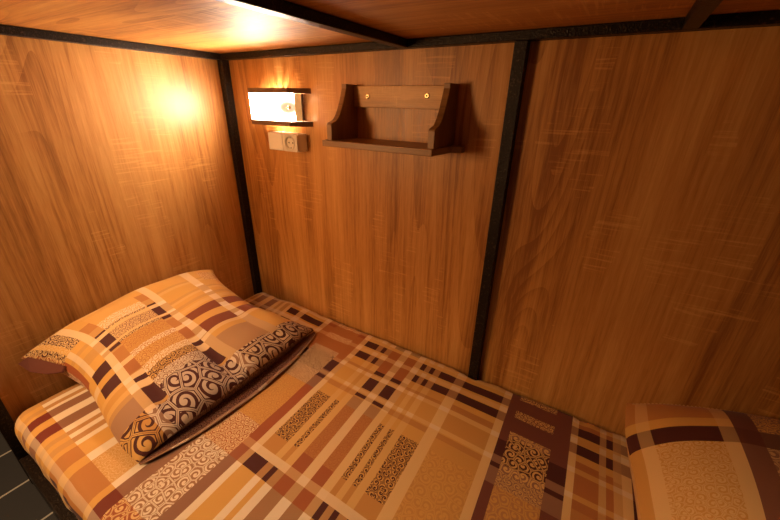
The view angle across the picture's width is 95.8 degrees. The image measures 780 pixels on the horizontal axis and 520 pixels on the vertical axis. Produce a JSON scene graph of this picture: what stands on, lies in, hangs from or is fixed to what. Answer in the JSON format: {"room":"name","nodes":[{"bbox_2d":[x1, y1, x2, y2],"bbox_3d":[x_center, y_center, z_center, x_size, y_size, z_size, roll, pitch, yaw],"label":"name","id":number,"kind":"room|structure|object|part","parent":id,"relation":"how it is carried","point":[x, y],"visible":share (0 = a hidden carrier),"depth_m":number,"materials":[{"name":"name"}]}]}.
{"room":"dormitory","nodes":[
{"label":"dormitory","id":0,"kind":"room"},
{"bbox_2d":[0,432,57,519],"bbox_3d":[-1.142,1.141,0.264,6.100,0.050,3.650,15,28,28],"label":"floor","id":1,"kind":"structure","parent":0,"point":[20,499],"depth_m":1.11,"materials":[{"name":"grey tile"}]},
{"bbox_2d":[0,0,779,519],"bbox_3d":[0.084,0.230,0.702,2.350,1.306,0.960,15,28,28],"label":"frame","id":2,"kind":"object","parent":1,"relation":"on","point":[699,17],"visible":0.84,"depth_m":0.93,"materials":[{"name":"black paint"}]},
{"bbox_3d":[-1.146,0.120,0.890,0.030,1.306,0.032,15,28,28],"label":"post","id":3,"kind":"part","parent":2,"relation":"part of","materials":[{"name":"black metal"}]},
{"bbox_3d":[-0.159,0.933,0.575,2.320,0.115,0.028,15,28,28],"label":"rail","id":4,"kind":"part","parent":2,"relation":"part of","materials":[{"name":"black metal"}]},
{"bbox_3d":[-0.657,-0.193,1.615,0.030,1.306,0.030,15,28,28],"label":"post","id":5,"kind":"part","parent":2,"relation":"part of","materials":[{"name":"black metal"}]},
{"bbox_2d":[15,292,637,519],"bbox_3d":[-0.073,0.619,0.981,1.961,0.239,0.931,15,28,28],"label":"mattress","id":6,"kind":"object","parent":2,"relation":"on","point":[360,425],"visible":0.61,"depth_m":0.95,"materials":[{"name":"fabric"}]},
{"bbox_2d":[18,269,315,464],"bbox_3d":[-0.670,0.261,1.195,0.565,0.245,0.725,15,28,28],"label":"pillow","id":7,"kind":"object","parent":6,"relation":"on","point":[165,361],"visible":1,"depth_m":1.09,"materials":[{"name":"fabric"}]},
{"bbox_2d":[625,403,779,519],"bbox_3d":[0.703,0.559,0.561,0.552,0.260,0.690,15,28,28],"label":"pillow","id":8,"kind":"object","parent":6,"relation":"on","point":[687,462],"visible":1,"depth_m":0.73,"materials":[{"name":"fabric"}]},
{"bbox_3d":[0.299,0.074,1.087,0.031,1.285,0.028,15,28,28],"label":"post","id":9,"kind":"part","parent":2,"relation":"part of","materials":[{"name":"black metal"}]},
{"bbox_2d":[0,35,253,422],"bbox_3d":[-0.914,-0.048,1.277,0.020,1.306,0.927,15,28,28],"label":"wall","id":10,"kind":"structure","parent":0,"point":[118,178],"depth_m":1.13,"materials":[{"name":"brown wood"}]},
{"bbox_2d":[0,0,779,53],"bbox_3d":[0.092,-0.380,0.443,2.370,0.018,0.985,15,28,28],"label":"ceiling","id":11,"kind":"structure","parent":0,"point":[213,26],"depth_m":0.73,"materials":[{"name":"brown wood"}]},
{"bbox_2d":[229,26,779,436],"bbox_3d":[0.342,0.064,1.084,2.350,1.306,0.020,15,28,28],"label":"wall","id":12,"kind":"structure","parent":0,"point":[638,257],"depth_m":0.94,"materials":[{"name":"brown wood"}]},
{"bbox_2d":[247,88,312,126],"bbox_3d":[-0.417,-0.555,1.276,0.300,0.122,0.064,15,28,28],"label":"wall lamp","id":13,"kind":"object","parent":12,"relation":"attached to","point":[269,106],"visible":1,"depth_m":1.24,"materials":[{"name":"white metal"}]},
{"bbox_3d":[-0.425,-0.548,1.260,0.226,0.088,0.010,15,28,28],"label":"lamp shade","id":14,"kind":"part","parent":13,"relation":"part of","materials":[{"name":"white"}]},
{"bbox_3d":[-0.319,-0.529,1.224,0.003,0.088,0.032,15,28,28],"label":"glass","id":15,"kind":"part","parent":13,"relation":"part of","materials":[{"name":"brown"}]},
{"bbox_2d":[268,131,307,151],"bbox_3d":[-0.381,-0.439,1.307,0.151,0.063,0.056,15,28,28],"label":"wall socket","id":16,"kind":"object","parent":12,"relation":"attached to","point":[284,141],"visible":1,"depth_m":1.28,"materials":[{"name":"white plastic"}]},
{"bbox_3d":[-0.424,-0.441,1.308,0.074,0.061,0.006,15,28,28],"label":"blank plate","id":17,"kind":"part","parent":16,"relation":"part of","materials":[{"name":"white plastic"}]},
{"bbox_3d":[-0.361,-0.423,1.271,0.073,0.061,0.010,15,28,28],"label":"socket plate","id":18,"kind":"part","parent":16,"relation":"part of","materials":[{"name":"beige plastic"}]},
{"bbox_2d":[322,83,464,156],"bbox_3d":[-0.008,-0.411,1.013,0.435,0.175,0.140,15,28,28],"label":"wall shelf","id":19,"kind":"object","parent":12,"relation":"attached to","point":[342,131],"visible":1,"depth_m":1.01,"materials":[{"name":"brown wood"}]},
{"bbox_3d":[-0.147,-0.459,1.091,0.018,0.157,0.133,15,28,28],"label":"panel","id":20,"kind":"part","parent":19,"relation":"part of","materials":[{"name":"brown wood"}]},
{"bbox_3d":[0.141,-0.381,0.930,0.018,0.157,0.133,15,28,28],"label":"panel","id":21,"kind":"part","parent":19,"relation":"part of","materials":[{"name":"brown wood"}]}
]}

